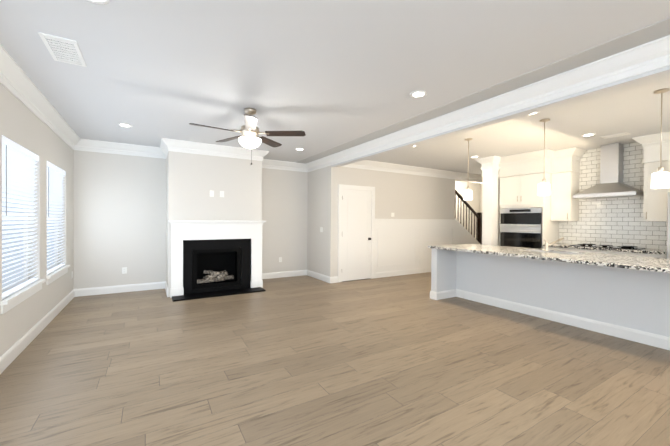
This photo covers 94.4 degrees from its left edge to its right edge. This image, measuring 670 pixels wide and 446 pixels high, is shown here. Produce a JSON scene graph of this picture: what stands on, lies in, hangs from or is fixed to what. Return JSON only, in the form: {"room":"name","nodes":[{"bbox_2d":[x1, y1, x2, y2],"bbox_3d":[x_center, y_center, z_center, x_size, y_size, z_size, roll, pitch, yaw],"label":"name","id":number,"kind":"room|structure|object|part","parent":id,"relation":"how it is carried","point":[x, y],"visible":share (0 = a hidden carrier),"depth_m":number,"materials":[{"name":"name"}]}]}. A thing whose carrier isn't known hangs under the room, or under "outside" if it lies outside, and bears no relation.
{"room":"living room","nodes":[
{"label":"living room","id":0,"kind":"room"},
{"bbox_2d":[0,83,73,356],"bbox_3d":[-2.118,-0.035,1.236,0.130,2.720,9.760,0,1,-31],"label":"wall","id":1,"kind":"structure","parent":0,"point":[22,124],"depth_m":3.68,"materials":[{"name":"white paint"}]},
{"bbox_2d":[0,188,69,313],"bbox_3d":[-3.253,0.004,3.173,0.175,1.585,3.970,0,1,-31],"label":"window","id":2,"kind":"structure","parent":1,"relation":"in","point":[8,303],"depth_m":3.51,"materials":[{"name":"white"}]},
{"bbox_2d":[2,135,38,298],"bbox_3d":[-3.291,-0.054,3.179,0.140,1.570,1.200,0,1,-31],"label":"window blinds","id":3,"kind":"object","parent":2,"relation":"attached to","point":[18,169],"visible":0.88,"depth_m":3.19,"materials":[{"name":"white plastic"}]},
{"bbox_2d":[47,161,65,274],"bbox_3d":[-4.003,-0.069,4.366,0.140,1.570,1.170,0,1,-31],"label":"window blinds","id":4,"kind":"object","parent":2,"relation":"attached to","point":[55,174],"visible":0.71,"depth_m":4.45,"materials":[{"name":"white plastic"}]},
{"bbox_2d":[0,289,74,373],"bbox_3d":[-2.031,1.258,1.227,0.016,0.135,9.630,0,1,-31],"label":"baseboard","id":5,"kind":"structure","parent":1,"relation":"attached to","point":[15,350],"depth_m":3.39,"materials":[{"name":"white wood"}]},
{"bbox_2d":[0,44,79,150],"bbox_3d":[-1.973,-1.300,1.231,0.110,0.190,9.630,0,1,-31],"label":"crown molding","id":6,"kind":"structure","parent":1,"relation":"attached to","point":[17,82],"depth_m":3.29,"materials":[{"name":"white"}]},
{"bbox_2d":[166,151,261,296],"bbox_3d":[-2.385,-0.077,6.141,1.650,2.720,0.810,0,1,-31],"label":"wall","id":7,"kind":"structure","parent":0,"point":[192,180],"depth_m":5.72,"materials":[{"name":"white paint"}]},
{"bbox_2d":[160,151,167,158],"bbox_3d":[-3.108,-1.343,5.640,0.110,0.190,0.660,0,1,-31],"label":"crown molding","id":8,"kind":"structure","parent":7,"relation":"attached to","point":[163,154],"depth_m":5.99,"materials":[{"name":"white wood"}]},
{"bbox_2d":[165,281,167,296],"bbox_3d":[-3.101,1.214,5.710,0.016,0.135,0.781,0,1,-31],"label":"baseboard","id":9,"kind":"structure","parent":7,"relation":"attached to","point":[166,288],"depth_m":5.57,"materials":[{"name":"white wood"}]},
{"bbox_2d":[160,138,271,162],"bbox_3d":[-2.140,-1.337,5.737,1.870,0.190,0.110,0,1,-31],"label":"crown molding","id":10,"kind":"structure","parent":7,"relation":"attached to","point":[166,144],"depth_m":5.69,"materials":[{"name":"white wood"}]},
{"bbox_2d":[73,150,480,288],"bbox_3d":[0.386,-0.075,8.351,11.483,2.720,0.130,0,1,-31],"label":"wall","id":11,"kind":"structure","parent":0,"point":[119,211],"depth_m":5.84,"materials":[{"name":"white paint"}]},
{"bbox_2d":[75,281,164,296],"bbox_3d":[-3.895,1.209,5.714,1.373,0.135,0.016,0,1,-31],"label":"baseboard","id":12,"kind":"structure","parent":11,"relation":"attached to","point":[154,285],"depth_m":5.67,"materials":[{"name":"white wood"}]},
{"bbox_2d":[80,139,159,157],"bbox_3d":[-3.814,-1.348,5.677,1.283,0.190,0.110,0,1,-31],"label":"crown molding","id":13,"kind":"structure","parent":11,"relation":"attached to","point":[85,144],"depth_m":5.62,"materials":[{"name":"white wood"}]},
{"bbox_2d":[122,267,126,273],"bbox_3d":[-3.884,0.876,5.721,0.075,0.115,0.008,0,1,-31],"label":"outlet","id":14,"kind":"object","parent":11,"relation":"attached to","point":[124,270],"visible":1,"depth_m":5.72,"materials":[{"name":"white plastic"}]},
{"bbox_2d":[248,159,303,170],"bbox_3d":[-1.293,-1.343,7.189,1.297,0.190,0.110,0,1,-31],"label":"crown molding","id":15,"kind":"structure","parent":11,"relation":"attached to","point":[276,164],"depth_m":7.26,"materials":[{"name":"white wood"}]},
{"bbox_2d":[262,270,306,278],"bbox_3d":[-1.286,1.214,7.279,1.410,0.135,0.016,0,1,-31],"label":"baseboard","id":16,"kind":"structure","parent":11,"relation":"attached to","point":[298,272],"depth_m":7.33,"materials":[{"name":"white wood"}]},
{"bbox_2d":[307,166,336,276],"bbox_3d":[-0.324,-0.071,7.185,0.140,2.720,1.140,0,1,-31],"label":"wall","id":17,"kind":"structure","parent":0,"point":[322,199],"depth_m":6.98,"materials":[{"name":"white paint"}]},
{"bbox_2d":[307,270,330,282],"bbox_3d":[-0.387,1.222,7.136,0.016,0.135,1.126,0,1,-31],"label":"baseboard","id":18,"kind":"structure","parent":17,"relation":"attached to","point":[319,276],"depth_m":7.06,"materials":[{"name":"white wood"}]},
{"bbox_2d":[304,35,669,171],"bbox_3d":[1.761,-1.291,3.470,0.110,0.190,9.630,0,1,-31],"label":"crown molding","id":19,"kind":"structure","parent":17,"relation":"attached to","point":[655,54],"depth_m":3.10,"materials":[{"name":"white"}]},
{"bbox_2d":[0,272,669,445],"bbox_3d":[2.804,1.385,4.187,11.953,0.100,10.130,0,1,-31],"label":"floor","id":20,"kind":"structure","parent":0,"point":[400,360],"depth_m":2.71,"materials":[{"name":"laminate"}]},
{"bbox_2d":[168,220,265,301],"bbox_3d":[-2.182,0.618,5.834,1.685,1.338,0.820,0,1,-31],"label":"fireplace","id":21,"kind":"object","parent":20,"relation":"on","point":[213,258],"visible":1,"depth_m":5.81,"materials":[{"name":"white wood"}]},
{"bbox_2d":[455,190,481,243],"bbox_3d":[3.419,-0.050,9.431,3.310,2.692,1.132,0,1,-31],"label":"staircase","id":22,"kind":"structure","parent":20,"relation":"on","point":[463,235],"depth_m":9.05,"materials":[{"name":"brown wood"}]},
{"bbox_2d":[475,156,500,244],"bbox_3d":[3.610,-0.041,6.897,0.990,2.720,0.440,0,1,-31],"label":"column","id":23,"kind":"structure","parent":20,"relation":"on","point":[490,167],"depth_m":6.67,"materials":[{"name":"white wood"}]},
{"bbox_2d":[526,207,557,242],"bbox_3d":[4.184,0.300,6.587,0.317,1.220,0.830,0,1,-31],"label":"oven cabinet","id":24,"kind":"object","parent":20,"relation":"on","point":[549,230],"depth_m":6.07,"materials":[{"name":"white wood"}]},
{"bbox_2d":[542,243,666,254],"bbox_3d":[4.695,0.438,5.418,0.642,0.040,1.656,0,1,-31],"label":"countertop","id":25,"kind":"structure","parent":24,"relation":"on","point":[653,250],"depth_m":5.14,"materials":[{"name":"beige stone"}]},
{"bbox_2d":[569,244,645,249],"bbox_3d":[4.717,0.402,5.397,0.490,0.032,0.900,0,1,-31],"label":"cooktop","id":26,"kind":"object","parent":25,"relation":"in","point":[615,247],"visible":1,"depth_m":5.26,"materials":[{"name":"black metal"}]},
{"bbox_2d":[430,248,669,349],"bbox_3d":[3.248,0.900,3.873,1.136,0.880,4.286,0,1,-31],"label":"kitchen island","id":27,"kind":"object","parent":20,"relation":"on","point":[626,297],"depth_m":4.09,"materials":[{"name":"white paint"}]},
{"bbox_2d":[428,244,669,271],"bbox_3d":[3.014,0.440,3.718,0.640,0.040,4.330,0,1,-31],"label":"island countertop","id":28,"kind":"structure","parent":27,"relation":"on","point":[604,261],"depth_m":3.78,"materials":[{"name":"beige stone"}]},
{"bbox_3d":[3.215,1.272,3.928,1.136,0.135,4.166,0,1,-31],"label":"skirting","id":29,"kind":"part","parent":27,"relation":"part of","materials":[{"name":"white wood"}]},
{"bbox_2d":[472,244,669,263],"bbox_3d":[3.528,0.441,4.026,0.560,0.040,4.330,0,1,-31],"label":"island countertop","id":30,"kind":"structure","parent":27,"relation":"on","point":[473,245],"depth_m":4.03,"materials":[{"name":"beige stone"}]},
{"bbox_2d":[520,248,575,255],"bbox_3d":[3.141,0.537,4.536,0.420,0.234,0.760,0,1,-31],"label":"sink","id":31,"kind":"object","parent":30,"relation":"in","point":[521,249],"depth_m":4.83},
{"bbox_2d":[544,237,563,250],"bbox_3d":[3.235,0.312,4.585,0.269,0.203,0.166,0,1,-31],"label":"kitchen faucet","id":32,"kind":"object","parent":30,"relation":"on","point":[549,244],"visible":1,"depth_m":4.57,"materials":[{"name":"silver metal"}]},
{"bbox_2d":[542,247,557,249],"bbox_3d":[4.367,0.892,5.983,0.621,0.881,0.362,0,1,-31],"label":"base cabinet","id":33,"kind":"object","parent":20,"relation":"on","point":[551,248],"depth_m":5.84,"materials":[{"name":"white wood"}]},
{"bbox_2d":[558,247,585,251],"bbox_3d":[4.546,0.895,5.685,0.621,0.881,0.566,0,1,-31],"label":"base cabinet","id":34,"kind":"object","parent":20,"relation":"on","point":[559,248],"depth_m":5.60,"materials":[{"name":"white wood"}]},
{"bbox_2d":[586,251,617,254],"bbox_3d":[4.778,0.900,5.299,0.621,0.881,0.566,0,1,-31],"label":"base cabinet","id":35,"kind":"object","parent":20,"relation":"on","point":[604,252],"depth_m":5.16,"materials":[{"name":"white wood"}]},
{"bbox_2d":[618,251,666,257],"bbox_3d":[4.995,0.904,4.937,0.621,0.881,0.513,0,1,-31],"label":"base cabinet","id":36,"kind":"object","parent":20,"relation":"on","point":[632,253],"depth_m":4.83,"materials":[{"name":"white wood"}]},
{"bbox_2d":[667,192,669,258],"bbox_3d":[5.276,0.447,4.211,0.831,1.770,0.930,0,1,-31],"label":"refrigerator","id":37,"kind":"object","parent":20,"relation":"on","point":[668,234],"visible":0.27,"depth_m":4.41,"materials":[{"name":"grey"}]},
{"bbox_2d":[0,0,669,182],"bbox_3d":[2.824,-1.435,4.164,11.953,0.100,10.130,0,1,-31],"label":"ceiling","id":38,"kind":"structure","parent":0,"point":[324,75],"depth_m":2.78,"materials":[{"name":"white paint"}]},
{"bbox_2d":[38,32,86,66],"bbox_3d":[-2.205,-1.402,2.530,0.220,0.008,0.460,0,1,-31],"label":"ceiling vent","id":39,"kind":"object","parent":38,"relation":"in","point":[61,49],"visible":1,"depth_m":2.50,"materials":[{"name":"white metal"}]},
{"bbox_2d":[87,0,109,3],"bbox_3d":[-1.478,-1.391,1.882,0.182,0.010,0.182,0,1,-31],"label":"recessed light","id":40,"kind":"object","parent":38,"relation":"in","point":[100,1],"visible":1,"depth_m":1.94,"materials":[{"name":"white"}]},
{"bbox_2d":[118,123,131,126],"bbox_3d":[-3.062,-1.423,4.523,0.182,0.010,0.182,0,1,-31],"label":"recessed light","id":41,"kind":"object","parent":38,"relation":"in","point":[123,125],"visible":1,"depth_m":4.52,"materials":[{"name":"white"}]},
{"bbox_2d":[189,108,305,164],"bbox_3d":[-1.092,-1.068,3.833,1.293,0.682,1.337,0,1,-31],"label":"ceiling fan","id":42,"kind":"object","parent":38,"relation":"hanging from","point":[249,130],"visible":1,"depth_m":3.80,"materials":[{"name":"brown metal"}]},
{"bbox_3d":[-1.070,-1.229,3.851,0.448,0.360,0.463,0,1,-31],"label":"motor","id":43,"kind":"part","parent":42,"relation":"part of","materials":[{"name":"silver metal"}]},
{"bbox_3d":[-1.059,-0.989,3.864,0.276,0.110,0.276,0,1,-31],"label":"lamp shade","id":44,"kind":"part","parent":42,"relation":"part of","materials":[{"name":"white glass"}]},
{"bbox_2d":[410,91,426,97],"bbox_3d":[0.899,-1.386,3.342,0.182,0.010,0.182,0,1,-31],"label":"recessed light","id":45,"kind":"object","parent":38,"relation":"in","point":[416,94],"visible":1,"depth_m":3.34,"materials":[{"name":"white"}]},
{"bbox_2d":[463,138,471,199],"bbox_3d":[2.218,-0.892,5.166,0.140,1.010,0.140,0,1,-31],"label":"pendant light","id":46,"kind":"object","parent":38,"relation":"hanging from","point":[468,195],"visible":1,"depth_m":5.15,"materials":[{"name":"white glass"}]},
{"bbox_3d":[2.215,-0.469,5.169,0.140,0.165,0.140,0,1,-31],"label":"lamp shade","id":47,"kind":"part","parent":46,"relation":"part of","materials":[{"name":"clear glass"}]},
{"bbox_3d":[2.219,-0.974,5.165,0.120,0.844,0.120,0,1,-31],"label":"stem","id":48,"kind":"part","parent":46,"relation":"part of","materials":[{"name":"silver metal"}]},
{"bbox_2d":[296,17,669,163],"bbox_3d":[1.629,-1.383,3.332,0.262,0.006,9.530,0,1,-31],"label":"beam","id":49,"kind":"structure","parent":38,"relation":"attached to","point":[651,32],"depth_m":2.93,"materials":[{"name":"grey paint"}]},
{"bbox_2d":[331,65,669,166],"bbox_3d":[2.161,-1.270,3.046,0.140,0.220,8.490,0,1,-31],"label":"header beam","id":50,"kind":"structure","parent":38,"relation":"attached to","point":[630,81],"depth_m":3.14,"materials":[{"name":"white paint"}]},
{"bbox_2d":[538,119,549,195],"bbox_3d":[2.815,-0.879,4.171,0.140,1.010,0.140,0,1,-31],"label":"pendant light","id":51,"kind":"object","parent":38,"relation":"hanging from","point":[543,190],"visible":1,"depth_m":4.16,"materials":[{"name":"white glass"}]},
{"bbox_3d":[2.812,-0.457,4.174,0.140,0.165,0.140,0,1,-31],"label":"lamp shade","id":52,"kind":"part","parent":51,"relation":"part of","materials":[{"name":"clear glass"}]},
{"bbox_2d":[581,133,595,136],"bbox_3d":[3.967,-1.377,4.856,0.182,0.010,0.182,0,1,-31],"label":"recessed light","id":53,"kind":"object","parent":38,"relation":"in","point":[587,135],"visible":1,"depth_m":4.84,"materials":[{"name":"white"}]},
{"bbox_2d":[601,132,629,138],"bbox_3d":[4.410,-1.375,4.877,0.180,0.008,0.320,0,1,-31],"label":"ceiling vent","id":54,"kind":"object","parent":38,"relation":"in","point":[616,135],"visible":0.96,"depth_m":4.86,"materials":[{"name":"white metal"}]},
{"bbox_2d":[651,88,669,188],"bbox_3d":[3.385,-0.868,3.219,0.140,1.010,0.140,0,1,-31],"label":"pendant light","id":55,"kind":"object","parent":38,"relation":"hanging from","point":[660,181],"visible":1,"depth_m":3.21,"materials":[{"name":"white glass"}]},
{"bbox_3d":[3.382,-0.446,3.222,0.140,0.165,0.140,0,1,-31],"label":"lamp shade","id":56,"kind":"part","parent":55,"relation":"part of","materials":[{"name":"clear glass"}]},
{"bbox_3d":[3.382,-0.438,3.223,0.060,0.081,0.060,0,1,-31],"label":"bulb","id":57,"kind":"part","parent":55,"relation":"part of","materials":[{"name":"white glass"}]},
{"bbox_2d":[336,166,454,275],"bbox_3d":[1.672,-0.061,7.784,3.900,2.720,0.115,0,1,-31],"label":"wall","id":58,"kind":"structure","parent":0,"point":[404,196],"depth_m":7.74,"materials":[{"name":"white paint"}]},
{"bbox_2d":[338,184,374,282],"bbox_3d":[0.512,0.228,6.976,0.996,2.138,0.080,0,1,-31],"label":"door frame","id":59,"kind":"structure","parent":58,"relation":"in","point":[354,187],"depth_m":6.93,"materials":[{"name":"white wood"}]},
{"bbox_2d":[342,189,370,280],"bbox_3d":[0.494,0.271,7.006,0.800,2.028,0.009,0,1,-31],"label":"closet door","id":60,"kind":"structure","parent":58,"relation":"in","point":[356,234],"depth_m":6.99,"materials":[{"name":"white wood"}]},
{"bbox_2d":[375,267,430,277],"bbox_3d":[2.142,1.233,8.006,2.860,0.135,0.016,0,1,-31],"label":"baseboard","id":61,"kind":"structure","parent":58,"relation":"attached to","point":[426,269],"depth_m":7.72,"materials":[{"name":"white wood"}]},
{"bbox_2d":[343,160,482,181],"bbox_3d":[3.013,-1.323,8.441,6.630,0.190,0.110,0,1,-31],"label":"crown molding","id":62,"kind":"structure","parent":58,"relation":"attached to","point":[389,167],"depth_m":7.84,"materials":[{"name":"white wood"}]},
{"bbox_2d":[375,219,455,271],"bbox_3d":[2.158,0.533,7.993,2.870,1.265,0.034,0,1,-31],"label":"wainscot","id":63,"kind":"structure","parent":58,"relation":"attached to","point":[401,244],"depth_m":7.82,"materials":[{"name":"white"}]},
{"bbox_2d":[480,183,482,212],"bbox_3d":[6.021,-0.049,9.992,0.130,2.720,2.850,0,1,-31],"label":"wall","id":64,"kind":"structure","parent":0,"point":[481,197],"depth_m":11.14,"materials":[{"name":"white paint"}]},
{"bbox_2d":[497,178,499,245],"bbox_3d":[3.746,-0.041,6.990,0.660,2.720,0.200,0,1,-31],"label":"wall","id":65,"kind":"structure","parent":0,"point":[498,212],"depth_m":6.77,"materials":[{"name":"white paint"}]},
{"bbox_2d":[498,171,549,208],"bbox_3d":[4.051,-0.658,6.496,0.642,0.695,0.862,0,1,-31],"label":"upper cabinet","id":66,"kind":"object","parent":65,"relation":"attached to","point":[520,190],"depth_m":6.28,"materials":[{"name":"white wood"}]},
{"bbox_2d":[500,208,542,248],"bbox_3d":[3.882,0.300,6.405,0.366,1.204,0.820,0,1,-31],"label":"wall oven","id":67,"kind":"object","parent":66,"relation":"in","point":[520,227],"visible":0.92,"depth_m":6.30,"materials":[{"name":"silver metal"}]},
{"bbox_2d":[499,163,549,174],"bbox_3d":[4.053,-1.183,6.500,0.637,0.418,0.890,0,1,-31],"label":"upper cabinet","id":68,"kind":"object","parent":65,"relation":"attached to","point":[521,166],"depth_m":6.23,"materials":[{"name":"white wood"}]},
{"bbox_2d":[499,149,553,166],"bbox_3d":[3.885,-1.297,6.334,0.400,0.190,1.000,0,1,-31],"label":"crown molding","id":69,"kind":"structure","parent":0,"point":[534,156],"depth_m":6.15,"materials":[{"name":"white wood"}]},
{"bbox_2d":[550,171,581,222],"bbox_3d":[4.487,-0.519,6.052,0.351,0.960,0.338,0,1,-31],"label":"upper cabinet","id":70,"kind":"object","parent":0,"relation":"attached to","point":[567,174],"depth_m":5.95,"materials":[{"name":"white wood"}]},
{"bbox_2d":[550,147,589,174],"bbox_3d":[4.474,-1.176,5.972,0.458,0.418,0.448,0,1,-31],"label":"upper cabinet","id":71,"kind":"object","parent":0,"relation":"attached to","point":[570,159],"depth_m":5.92,"materials":[{"name":"white wood"}]},
{"bbox_2d":[630,131,669,166],"bbox_3d":[6.147,-1.142,3.181,0.458,0.418,4.520,0,1,-31],"label":"upper cabinet","id":72,"kind":"object","parent":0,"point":[646,149],"depth_m":4.89,"materials":[{"name":"white wood"}]},
{"bbox_2d":[642,163,669,222],"bbox_3d":[5.169,-0.505,4.914,0.351,0.960,0.324,0,1,-31],"label":"upper cabinet","id":73,"kind":"object","parent":0,"relation":"attached to","point":[654,201],"depth_m":4.87,"materials":[{"name":"white wood"}]},
{"bbox_3d":[5.807,-0.005,4.320,0.130,2.720,6.900,0,1,-31],"label":"wall","id":74,"kind":"structure","parent":0,"visible":0},
{"bbox_2d":[573,143,643,198],"bbox_3d":[4.778,-0.915,5.418,0.490,0.928,0.850,0,1,-31],"label":"range hood","id":75,"kind":"object","parent":74,"relation":"attached to","point":[611,185],"visible":0.93,"depth_m":5.39,"materials":[{"name":"silver metal"}]}
]}

